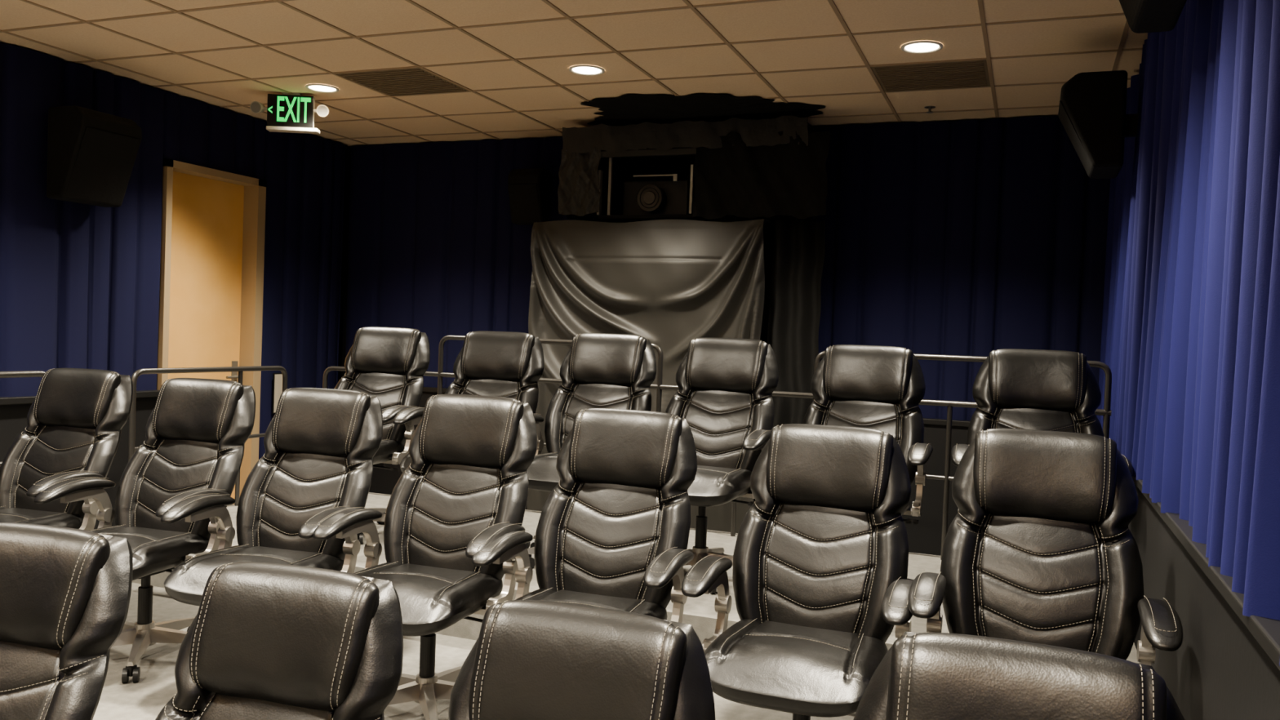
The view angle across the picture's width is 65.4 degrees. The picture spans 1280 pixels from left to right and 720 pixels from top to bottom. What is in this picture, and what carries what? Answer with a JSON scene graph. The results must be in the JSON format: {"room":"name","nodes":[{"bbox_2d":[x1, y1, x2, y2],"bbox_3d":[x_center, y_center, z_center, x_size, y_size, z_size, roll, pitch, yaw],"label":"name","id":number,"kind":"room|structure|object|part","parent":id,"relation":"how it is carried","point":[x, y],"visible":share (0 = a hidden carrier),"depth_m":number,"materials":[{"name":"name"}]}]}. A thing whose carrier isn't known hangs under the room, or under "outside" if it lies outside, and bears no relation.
{"room":"auditorium","nodes":[
{"label":"auditorium","id":0,"kind":"room"},
{"bbox_2d":[0,41,164,396],"bbox_3d":[-4.785,-0.773,2.908,0.072,2.035,8.330,3,2,21],"label":"curtain","id":1,"kind":"object","parent":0,"point":[80,282],"visible":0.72,"depth_m":6.14,"materials":[{"name":"blue fabric"}]},
{"bbox_2d":[3,43,347,377],"bbox_3d":[-4.545,-0.206,3.904,0.120,3.220,10.350,3,2,21],"label":"wall","id":2,"kind":"structure","parent":0,"point":[3,43],"depth_m":8.68,"materials":[{"name":"black paint"}]},
{"bbox_2d":[0,396,157,528],"bbox_3d":[-4.858,0.849,2.958,0.080,1.135,8.340,3,2,21],"label":"trim","id":3,"kind":"structure","parent":2,"relation":"attached to","point":[13,418],"depth_m":6.49,"materials":[{"name":"black paint"}]},
{"bbox_2d":[0,390,159,404],"bbox_3d":[-4.813,0.264,2.935,0.130,0.040,8.340,3,2,21],"label":"trim","id":4,"kind":"structure","parent":2,"relation":"attached to","point":[141,393],"depth_m":5.85,"materials":[{"name":"black plastic"}]},
{"bbox_2d":[46,105,142,207],"bbox_3d":[-3.337,-1.224,6.047,0.394,0.540,0.420,3,2,21],"label":"wall speaker","id":5,"kind":"object","parent":2,"relation":"attached to","point":[91,154],"visible":1,"depth_m":5.90,"materials":[{"name":"black plastic"}]},
{"bbox_2d":[66,127,141,204],"bbox_3d":[-3.233,-1.165,6.007,0.166,0.390,0.380,3,2,21],"label":"grille","id":6,"kind":"object","parent":5,"relation":"attached to","point":[100,161],"depth_m":5.97,"materials":[{"name":"black fabric"}]},
{"bbox_2d":[168,171,244,504],"bbox_3d":[-3.213,-0.101,7.272,0.110,2.455,0.810,3,2,21],"label":"leaf","id":7,"kind":"object","parent":2,"relation":"attached to","point":[207,222],"depth_m":7.31,"materials":[{"name":"brown wood"}]},
{"bbox_3d":[-3.088,0.104,7.553,0.065,0.190,0.160,3,2,21],"label":"handle","id":8,"kind":"part","parent":7,"relation":"part of","materials":[{"name":"silver metal"}]},
{"bbox_2d":[156,158,266,497],"bbox_3d":[-3.181,-0.123,7.275,0.205,2.510,0.940,3,2,21],"label":"frame","id":9,"kind":"object","parent":2,"relation":"attached to","point":[255,189],"visible":0.52,"depth_m":7.60,"materials":[{"name":"beige paint"}]},
{"bbox_2d":[271,373,282,413],"bbox_3d":[-2.836,0.261,7.847,0.010,0.320,0.150,3,2,21],"label":"notice","id":10,"kind":"object","parent":2,"relation":"attached to","point":[277,377],"visible":0.57,"depth_m":7.80,"materials":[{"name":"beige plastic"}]},
{"bbox_2d":[93,582,855,719],"bbox_3d":[-0.675,1.395,5.355,6.160,0.240,4.850,3,2,21],"label":"floor","id":11,"kind":"structure","parent":0,"point":[144,700],"depth_m":3.96,"materials":[{"name":"grey carpet"}]},
{"bbox_2d":[0,368,133,530],"bbox_3d":[-2.735,0.632,4.454,0.702,1.173,0.817,3,1,15],"label":"leather office chair","id":12,"kind":"object","parent":11,"relation":"on","point":[76,418],"visible":0.79,"depth_m":4.60,"materials":[{"name":"black leather"}]},
{"bbox_3d":[-2.768,0.742,4.352,0.536,0.146,0.600,3,1,15],"label":"seat","id":13,"kind":"part","parent":12,"relation":"part of","materials":[{"name":"black leather"}]},
{"bbox_2d":[0,365,287,506],"bbox_3d":[-2.922,0.620,5.317,0.032,1.141,2.942,3,2,21],"label":"handrail","id":14,"kind":"object","parent":11,"relation":"on","point":[131,449],"visible":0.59,"depth_m":5.74,"materials":[{"name":"grey metal"}]},
{"bbox_3d":[-3.235,0.628,4.521,0.032,1.141,1.232,3,2,21],"label":"hand rail","id":15,"kind":"part","parent":14,"relation":"part of","materials":[{"name":"metal"}]},
{"bbox_3d":[-2.607,0.493,6.105,0.024,0.024,1.210,3,2,21],"label":"rail","id":16,"kind":"part","parent":14,"relation":"part of","materials":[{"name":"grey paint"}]},
{"bbox_3d":[-2.606,0.483,6.105,0.032,0.881,1.242,3,2,21],"label":"hand rail","id":17,"kind":"part","parent":14,"relation":"part of","materials":[{"name":"grey metal"}]},
{"bbox_3d":[-2.534,0.489,6.291,0.028,0.865,0.028,3,2,21],"label":"post","id":18,"kind":"part","parent":14,"relation":"part of","materials":[{"name":"black metal"}]},
{"bbox_2d":[34,377,255,683],"bbox_3d":[-2.056,0.669,4.187,0.702,1.164,0.817,3,1,17],"label":"leather office chair","id":19,"kind":"object","parent":11,"relation":"on","point":[197,430],"visible":0.79,"depth_m":4.30,"materials":[{"name":"black leather"}]},
{"bbox_3d":[-2.093,0.783,4.086,0.536,0.146,0.600,3,1,17],"label":"seat","id":20,"kind":"part","parent":19,"relation":"part of","materials":[{"name":"black leather"}]},
{"bbox_3d":[-1.984,0.464,4.387,0.579,0.710,0.388,3,1,17],"label":"backrest","id":21,"kind":"part","parent":19,"relation":"part of","materials":[{"name":"black leather"}]},
{"bbox_2d":[160,387,382,605],"bbox_3d":[-1.427,0.703,3.940,0.702,1.155,0.817,3,1,16],"label":"leather office chair","id":22,"kind":"object","parent":11,"relation":"on","point":[321,445],"visible":0.79,"depth_m":4.06,"materials":[{"name":"black leather"}]},
{"bbox_3d":[-1.462,0.821,3.839,0.536,0.146,0.600,3,1,16],"label":"seat","id":23,"kind":"part","parent":22,"relation":"part of","materials":[{"name":"black leather"}]},
{"bbox_3d":[-1.358,0.501,4.141,0.579,0.710,0.388,3,1,16],"label":"backrest","id":24,"kind":"part","parent":22,"relation":"part of","materials":[{"name":"black leather"}]},
{"bbox_2d":[312,394,537,719],"bbox_3d":[-0.763,0.728,3.679,0.702,1.168,0.817,3,1,18],"label":"leather office chair","id":25,"kind":"object","parent":11,"relation":"on","point":[464,487],"visible":0.88,"depth_m":3.78,"materials":[{"name":"black leather"}]},
{"bbox_3d":[-0.802,0.839,3.579,0.536,0.146,0.600,3,1,18],"label":"seat","id":26,"kind":"part","parent":25,"relation":"part of","materials":[{"name":"black leather"}]},
{"bbox_3d":[-0.688,0.519,3.878,0.579,0.710,0.388,3,1,18],"label":"backrest","id":27,"kind":"part","parent":25,"relation":"part of","materials":[{"name":"black leather"}]},
{"bbox_2d":[471,408,697,622],"bbox_3d":[-0.159,0.764,3.442,0.702,1.151,0.817,3,1,19],"label":"leather office chair","id":28,"kind":"object","parent":11,"relation":"on","point":[613,531],"visible":0.77,"depth_m":3.57,"materials":[{"name":"black leather"}]},
{"bbox_3d":[-0.200,0.884,3.343,0.536,0.146,0.600,3,1,19],"label":"seat","id":29,"kind":"part","parent":28,"relation":"part of","materials":[{"name":"black leather"}]},
{"bbox_3d":[-0.080,0.565,3.640,0.579,0.710,0.388,3,1,19],"label":"backrest","id":30,"kind":"part","parent":28,"relation":"part of","materials":[{"name":"black leather"}]},
{"bbox_2d":[132,492,1138,663],"bbox_3d":[-0.233,1.161,5.357,5.120,0.260,1.820,3,2,21],"label":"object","id":31,"kind":"structure","parent":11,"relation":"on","point":[700,612],"depth_m":4.82,"materials":[{"name":"grey carpet"}]},
{"bbox_2d":[334,326,430,544],"bbox_3d":[-1.581,0.392,5.609,0.702,1.164,0.817,3,1,16],"label":"leather office chair","id":32,"kind":"object","parent":31,"relation":"on","point":[390,364],"visible":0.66,"depth_m":5.77,"materials":[{"name":"black leather"}]},
{"bbox_3d":[-1.513,0.186,5.810,0.579,0.710,0.388,3,1,16],"label":"backrest","id":33,"kind":"part","parent":32,"relation":"part of","materials":[{"name":"black leather"}]},
{"bbox_3d":[-1.616,0.506,5.508,0.536,0.146,0.600,3,1,16],"label":"seat","id":34,"kind":"part","parent":32,"relation":"part of","materials":[{"name":"black leather"}]},
{"bbox_2d":[392,330,544,548],"bbox_3d":[-0.892,0.424,5.339,0.702,1.164,0.817,3,1,17],"label":"leather office chair","id":35,"kind":"object","parent":31,"relation":"on","point":[505,364],"visible":0.43,"depth_m":5.52,"materials":[{"name":"black leather"}]},
{"bbox_3d":[-0.928,0.538,5.238,0.536,0.146,0.600,3,1,17],"label":"seat","id":36,"kind":"part","parent":35,"relation":"part of","materials":[{"name":"black leather"}]},
{"bbox_3d":[-0.820,0.218,5.538,0.579,0.710,0.388,3,1,17],"label":"backrest","id":37,"kind":"part","parent":35,"relation":"part of","materials":[{"name":"black leather"}]},
{"bbox_2d":[527,333,656,568],"bbox_3d":[-0.280,0.448,5.098,0.702,1.174,0.817,3,1,19],"label":"leather office chair","id":38,"kind":"object","parent":31,"relation":"on","point":[598,370],"visible":0.54,"depth_m":5.26,"materials":[{"name":"black leather"}]},
{"bbox_3d":[-0.320,0.557,4.998,0.536,0.146,0.600,3,1,19],"label":"seat","id":39,"kind":"part","parent":38,"relation":"part of","materials":[{"name":"black leather"}]},
{"bbox_3d":[-0.200,0.237,5.295,0.579,0.710,0.388,3,1,19],"label":"backrest","id":40,"kind":"part","parent":38,"relation":"part of","materials":[{"name":"black leather"}]},
{"bbox_2d":[322,334,1111,559],"bbox_3d":[0.100,0.461,6.089,5.016,1.126,0.032,3,2,21],"label":"guard railing","id":41,"kind":"object","parent":31,"relation":"on","point":[1106,411],"visible":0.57,"depth_m":5.49,"materials":[{"name":"black metal"}]},
{"bbox_3d":[-0.618,0.428,6.371,1.592,1.126,0.032,3,2,21],"label":"rail","id":42,"kind":"part","parent":41,"relation":"part of","materials":[{"name":"black metal"}]},
{"bbox_3d":[0.096,0.586,6.092,5.016,0.876,0.032,3,2,21],"label":"rail","id":43,"kind":"part","parent":41,"relation":"part of","materials":[{"name":"grey metal"}]},
{"bbox_3d":[0.568,0.617,5.907,0.028,0.860,0.028,3,2,21],"label":"post","id":44,"kind":"part","parent":41,"relation":"part of","materials":[{"name":"grey metal"}]},
{"bbox_3d":[0.103,0.575,6.089,5.000,0.024,0.024,3,2,21],"label":"rail","id":45,"kind":"part","parent":41,"relation":"part of","materials":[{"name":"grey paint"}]},
{"bbox_3d":[1.684,0.669,5.470,0.028,0.860,0.028,3,2,21],"label":"post","id":46,"kind":"part","parent":41,"relation":"part of","materials":[{"name":"black metal"}]},
{"bbox_3d":[1.707,0.537,5.459,1.552,1.126,0.032,3,2,21],"label":"rail","id":47,"kind":"part","parent":41,"relation":"part of","materials":[{"name":"grey metal"}]},
{"bbox_2d":[665,337,778,594],"bbox_3d":[0.319,0.476,4.863,0.702,1.174,0.817,3,2,23],"label":"leather office chair","id":48,"kind":"object","parent":31,"relation":"on","point":[726,386],"visible":0.74,"depth_m":4.97,"materials":[{"name":"black leather"}]},
{"bbox_3d":[0.272,0.585,4.766,0.536,0.146,0.600,3,2,23],"label":"seat","id":49,"kind":"part","parent":48,"relation":"part of","materials":[{"name":"black leather"}]},
{"bbox_3d":[0.412,0.266,5.055,0.579,0.710,0.388,3,2,23],"label":"backrest","id":50,"kind":"part","parent":48,"relation":"part of","materials":[{"name":"black leather"}]},
{"bbox_2d":[802,344,933,580],"bbox_3d":[0.989,0.512,4.600,0.702,1.164,0.817,3,2,21],"label":"leather office chair","id":51,"kind":"object","parent":31,"relation":"on","point":[873,387],"visible":0.45,"depth_m":4.76,"materials":[{"name":"black leather"}]},
{"bbox_3d":[1.075,0.307,4.795,0.579,0.710,0.388,3,2,21],"label":"backrest","id":52,"kind":"part","parent":51,"relation":"part of","materials":[{"name":"black leather"}]},
{"bbox_3d":[0.945,0.626,4.502,0.536,0.146,0.600,3,2,21],"label":"seat","id":53,"kind":"part","parent":51,"relation":"part of","materials":[{"name":"black leather"}]},
{"bbox_2d":[951,348,1133,475],"bbox_3d":[1.713,0.541,4.317,0.702,1.174,0.817,3,1,18],"label":"leather office chair","id":54,"kind":"object","parent":31,"relation":"on","point":[1034,389],"visible":0.32,"depth_m":4.51,"materials":[{"name":"black leather"}]},
{"bbox_3d":[1.788,0.331,4.515,0.579,0.710,0.388,3,1,18],"label":"backrest","id":55,"kind":"part","parent":54,"relation":"part of","materials":[{"name":"black leather"}]},
{"bbox_2d":[526,218,825,533],"bbox_3d":[0.226,0.138,7.153,2.144,2.250,0.543,3,2,21],"label":"drape","id":56,"kind":"object","parent":11,"relation":"on","point":[669,283],"visible":0.46,"depth_m":6.91,"materials":[{"name":"black fabric"}]},
{"bbox_2d":[589,218,773,227],"bbox_3d":[0.122,-0.985,7.237,1.740,0.020,0.440,3,2,21],"label":"drape","id":57,"kind":"object","parent":56,"relation":"hanging from","point":[766,223],"depth_m":6.95,"materials":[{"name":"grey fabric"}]},
{"bbox_2d":[557,115,830,222],"bbox_3d":[0.404,-1.322,7.128,1.978,0.697,0.510,3,2,21],"label":"housing","id":58,"kind":"object","parent":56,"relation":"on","point":[736,169],"visible":1,"depth_m":6.87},
{"bbox_2d":[622,178,689,214],"bbox_3d":[0.121,-1.177,7.296,0.520,0.278,0.308,3,2,21],"label":"projector","id":59,"kind":"object","parent":58,"relation":"in","point":[643,197],"depth_m":7.20,"materials":[{"name":"black plastic"}]},
{"bbox_2d":[681,423,913,719],"bbox_3d":[0.532,0.801,3.171,0.702,1.143,0.817,3,2,21],"label":"leather office chair","id":60,"kind":"object","parent":11,"relation":"on","point":[821,585],"visible":0.98,"depth_m":3.26,"materials":[{"name":"black leather"}]},
{"bbox_3d":[0.488,0.925,3.073,0.536,0.146,0.600,3,2,21],"label":"seat","id":61,"kind":"part","parent":60,"relation":"part of","materials":[{"name":"black leather"}]},
{"bbox_3d":[0.618,0.606,3.366,0.579,0.710,0.388,3,2,21],"label":"backrest","id":62,"kind":"part","parent":60,"relation":"part of","materials":[{"name":"black leather"}]},
{"bbox_2d":[907,428,1182,665],"bbox_3d":[1.164,0.816,2.923,0.702,1.173,0.817,3,2,21],"label":"leather office chair","id":63,"kind":"object","parent":11,"relation":"on","point":[1039,547],"visible":0.71,"depth_m":3.06,"materials":[{"name":"black leather"}]},
{"bbox_3d":[1.250,0.606,3.118,0.579,0.710,0.388,3,2,21],"label":"backrest","id":64,"kind":"part","parent":63,"relation":"part of","materials":[{"name":"black leather"}]},
{"bbox_2d":[0,0,1147,146],"bbox_3d":[-1.562,-1.727,2.718,6.560,0.100,10.750,3,2,21],"label":"ceiling","id":65,"kind":"structure","parent":0,"point":[273,22],"depth_m":5.46,"materials":[{"name":"tile"}]},
{"bbox_2d":[163,91,265,180],"bbox_3d":[-3.070,-1.606,7.217,0.046,0.455,0.960,3,2,21],"label":"curtain","id":66,"kind":"object","parent":65,"relation":"hanging from","point":[196,132],"visible":1,"depth_m":7.18,"materials":[{"name":"blue fabric"}]},
{"bbox_2d":[249,92,328,133],"bbox_3d":[-2.361,-1.675,6.737,0.519,0.262,0.096,2,1,-4],"label":"exit sign","id":67,"kind":"object","parent":65,"relation":"hanging from","point":[294,113],"visible":1,"depth_m":6.72,"materials":[{"name":"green plastic"}]},
{"bbox_2d":[249,101,266,113],"bbox_3d":[-2.561,-1.698,6.719,0.099,0.083,0.091,2,1,12],"label":"lamp","id":68,"kind":"object","parent":67,"relation":"attached to","point":[256,107],"depth_m":6.68,"materials":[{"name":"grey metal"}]},
{"bbox_3d":[-2.360,-1.680,6.723,0.304,0.217,0.008,2,1,-4],"label":"plate","id":69,"kind":"part","parent":67,"relation":"part of","materials":[{"name":"black plastic"}]},
{"bbox_2d":[266,125,319,133],"bbox_3d":[-2.345,-1.556,6.739,0.340,0.026,0.080,2,1,-4],"label":"tray","id":70,"kind":"object","parent":67,"relation":"on","point":[291,129],"depth_m":6.71,"materials":[{"name":"beige plastic"}]},
{"bbox_2d":[313,104,328,116],"bbox_3d":[-2.160,-1.684,6.744,0.099,0.083,0.091,2,1,-19],"label":"lamp","id":71,"kind":"object","parent":67,"relation":"attached to","point":[322,110],"depth_m":6.71,"materials":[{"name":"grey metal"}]},
{"bbox_2d":[258,121,346,459],"bbox_3d":[-2.758,-0.368,8.138,0.062,2.950,0.960,3,2,21],"label":"curtain","id":72,"kind":"object","parent":65,"relation":"hanging from","point":[305,175],"visible":0.7,"depth_m":8.12,"materials":[{"name":"blue fabric"}]},
{"bbox_2d":[305,84,338,92],"bbox_3d":[-2.088,-1.786,6.550,0.210,0.010,0.210,3,2,21],"label":"recessed light","id":73,"kind":"object","parent":65,"relation":"in","point":[317,87],"visible":1,"depth_m":6.55,"materials":[{"name":"white paint"}]},
{"bbox_2d":[336,67,469,96],"bbox_3d":[-1.496,-1.759,6.318,0.611,0.012,0.576,3,2,21],"label":"ceiling vent","id":74,"kind":"object","parent":65,"relation":"in","point":[415,81],"visible":1,"depth_m":6.29,"materials":[{"name":"brown metal"}]},
{"bbox_2d":[345,137,577,372],"bbox_3d":[-1.498,-0.844,8.210,2.162,1.900,0.068,3,2,21],"label":"curtain","id":75,"kind":"object","parent":65,"relation":"hanging from","point":[435,248],"depth_m":8.27,"materials":[{"name":"blue fabric"}]},
{"bbox_2d":[0,0,1142,145],"bbox_3d":[-1.564,-1.674,2.719,6.160,0.007,10.350,3,2,21],"label":"grid","id":76,"kind":"object","parent":65,"relation":"attached to","point":[983,24],"depth_m":5.56,"materials":[{"name":"beige metal"}]},
{"bbox_2d":[568,64,604,75],"bbox_3d":[-0.312,-1.702,5.854,0.210,0.010,0.210,3,2,21],"label":"recessed light","id":77,"kind":"object","parent":65,"relation":"in","point":[583,69],"visible":1,"depth_m":5.85,"materials":[{"name":"white paint"}]},
{"bbox_2d":[580,93,825,125],"bbox_3d":[0.373,-1.687,6.816,1.788,0.025,1.120,3,2,21],"label":"cloth","id":78,"kind":"object","parent":65,"relation":"attached to","point":[626,109],"visible":0.84,"depth_m":6.67,"materials":[{"name":"black"}]},
{"bbox_2d":[901,40,942,53],"bbox_3d":[1.460,-1.619,5.159,0.210,0.010,0.210,3,2,21],"label":"recessed light","id":79,"kind":"object","parent":65,"relation":"in","point":[917,46],"visible":1,"depth_m":5.15,"materials":[{"name":"white paint"}]},
{"bbox_2d":[924,106,935,113],"bbox_3d":[1.881,-1.623,6.465,0.070,0.034,0.070,3,2,21],"label":"sprinkler","id":80,"kind":"object","parent":65,"relation":"attached to","point":[930,108],"visible":1,"depth_m":6.46,"materials":[{"name":"grey metal"}]},
{"bbox_2d":[871,59,990,92],"bbox_3d":[1.677,-1.626,5.718,0.611,0.012,0.576,3,2,21],"label":"ceiling vent","id":81,"kind":"object","parent":65,"relation":"in","point":[971,73],"visible":1,"depth_m":5.69,"materials":[{"name":"brown metal"}]},
{"bbox_2d":[808,115,1110,361],"bbox_3d":[2.104,-0.818,6.796,1.964,1.613,0.068,3,2,21],"label":"curtain","id":82,"kind":"object","parent":65,"relation":"hanging from","point":[985,238],"depth_m":6.76,"materials":[{"name":"blue fabric"}]},
{"bbox_2d":[341,118,1007,377],"bbox_3d":[0.289,-0.117,7.632,6.160,3.220,0.120,3,2,21],"label":"wall","id":83,"kind":"structure","parent":0,"point":[344,308],"depth_m":8.68,"materials":[{"name":"black paint"}]},
{"bbox_2d":[507,168,550,224],"bbox_3d":[-0.854,-1.275,7.814,0.280,0.420,0.294,3,2,21],"label":"wall speaker","id":84,"kind":"object","parent":83,"relation":"attached to","point":[529,189],"visible":0.88,"depth_m":7.71,"materials":[{"name":"black plastic"}]},
{"bbox_2d":[508,183,539,220],"bbox_3d":[-0.893,-1.219,7.719,0.240,0.270,0.086,3,2,21],"label":"grille","id":85,"kind":"object","parent":84,"relation":"attached to","point":[524,198],"depth_m":7.71,"materials":[{"name":"black fabric"}]},
{"bbox_2d":[368,391,968,555],"bbox_3d":[0.221,0.806,7.560,5.925,0.895,0.080,3,2,21],"label":"trim","id":86,"kind":"structure","parent":83,"relation":"attached to","point":[924,537],"depth_m":6.83,"materials":[{"name":"black paint"}]},
{"bbox_2d":[422,386,970,426],"bbox_3d":[0.220,0.338,7.545,5.895,0.040,0.100,3,2,21],"label":"trim","id":87,"kind":"structure","parent":83,"relation":"attached to","point":[926,420],"depth_m":6.79,"materials":[{"name":"black plastic"}]},
{"bbox_3d":[-1.686,1.600,2.800,6.560,0.120,10.750,3,2,21],"label":"floor","id":88,"kind":"structure","parent":0,"visible":0},
{"bbox_2d":[0,522,133,719],"bbox_3d":[-1.603,0.990,2.229,0.702,1.134,0.817,3,1,15],"label":"leather office chair","id":89,"kind":"object","parent":88,"relation":"on","point":[65,593],"visible":1,"depth_m":2.39,"materials":[{"name":"black leather"}]},
{"bbox_2d":[155,562,403,719],"bbox_3d":[-0.863,1.027,1.928,0.702,1.128,0.817,3,1,16],"label":"leather office chair","id":90,"kind":"object","parent":88,"relation":"on","point":[264,641],"visible":1,"depth_m":2.13,"materials":[{"name":"black leather"}]},
{"bbox_2d":[448,600,715,719],"bbox_3d":[-0.225,1.055,1.677,0.702,1.134,0.817,3,1,19],"label":"leather office chair","id":91,"kind":"object","parent":88,"relation":"on","point":[529,660],"visible":1,"depth_m":1.89,"materials":[{"name":"black leather"}]},
{"bbox_2d":[853,631,1184,719],"bbox_3d":[0.502,1.064,1.380,0.702,1.183,0.817,3,2,21],"label":"leather office chair","id":92,"kind":"object","parent":88,"relation":"on","point":[922,676],"visible":1,"depth_m":1.61,"materials":[{"name":"black leather"}]},
{"bbox_3d":[1.296,0.069,1.614,0.120,3.220,10.350,3,2,21],"label":"wall","id":93,"kind":"structure","parent":0,"visible":0},
{"bbox_2d":[1096,0,1279,665],"bbox_3d":[1.154,-0.507,1.599,0.147,2.020,10.230,3,2,21],"label":"curtain","id":94,"kind":"object","parent":93,"relation":"hanging from","point":[1190,347],"visible":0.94,"depth_m":2.86,"materials":[{"name":"blue fabric"}]},
{"bbox_2d":[1057,70,1138,178],"bbox_3d":[2.283,-1.158,4.947,0.384,0.460,0.380,3,2,21],"label":"wall speaker","id":95,"kind":"object","parent":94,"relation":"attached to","point":[1092,114],"visible":0.99,"depth_m":4.79,"materials":[{"name":"black plastic"}]},
{"bbox_2d":[1057,100,1087,166],"bbox_3d":[2.180,-1.107,4.989,0.166,0.310,0.340,3,2,21],"label":"grille","id":96,"kind":"object","parent":95,"relation":"attached to","point":[1073,114],"depth_m":4.83,"materials":[{"name":"black fabric"}]},
{"bbox_2d":[1119,0,1186,33],"bbox_3d":[1.516,-1.267,2.938,0.354,0.500,0.380,3,2,21],"label":"wall speaker","id":97,"kind":"object","parent":94,"relation":"attached to","point":[1141,15],"visible":1,"depth_m":2.96,"materials":[{"name":"black fabric"}]},
{"bbox_2d":[1119,0,1137,26],"bbox_3d":[1.417,-1.217,2.977,0.146,0.350,0.340,3,2,21],"label":"grille","id":98,"kind":"object","parent":97,"relation":"attached to","point":[1130,7],"depth_m":3.03,"materials":[{"name":"black fabric"}]},
{"bbox_2d":[1128,484,1279,719],"bbox_3d":[1.148,1.103,1.682,0.115,1.140,10.350,3,2,21],"label":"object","id":99,"kind":"structure","parent":93,"relation":"attached to","point":[1219,670],"depth_m":2.60,"materials":[{"name":"black paint"}]},
{"bbox_2d":[1131,475,1279,670],"bbox_3d":[1.156,0.515,1.673,0.145,0.035,10.350,3,2,21],"label":"trim","id":100,"kind":"structure","parent":93,"relation":"attached to","point":[1266,631],"depth_m":2.21,"materials":[{"name":"black plastic"}]}
]}

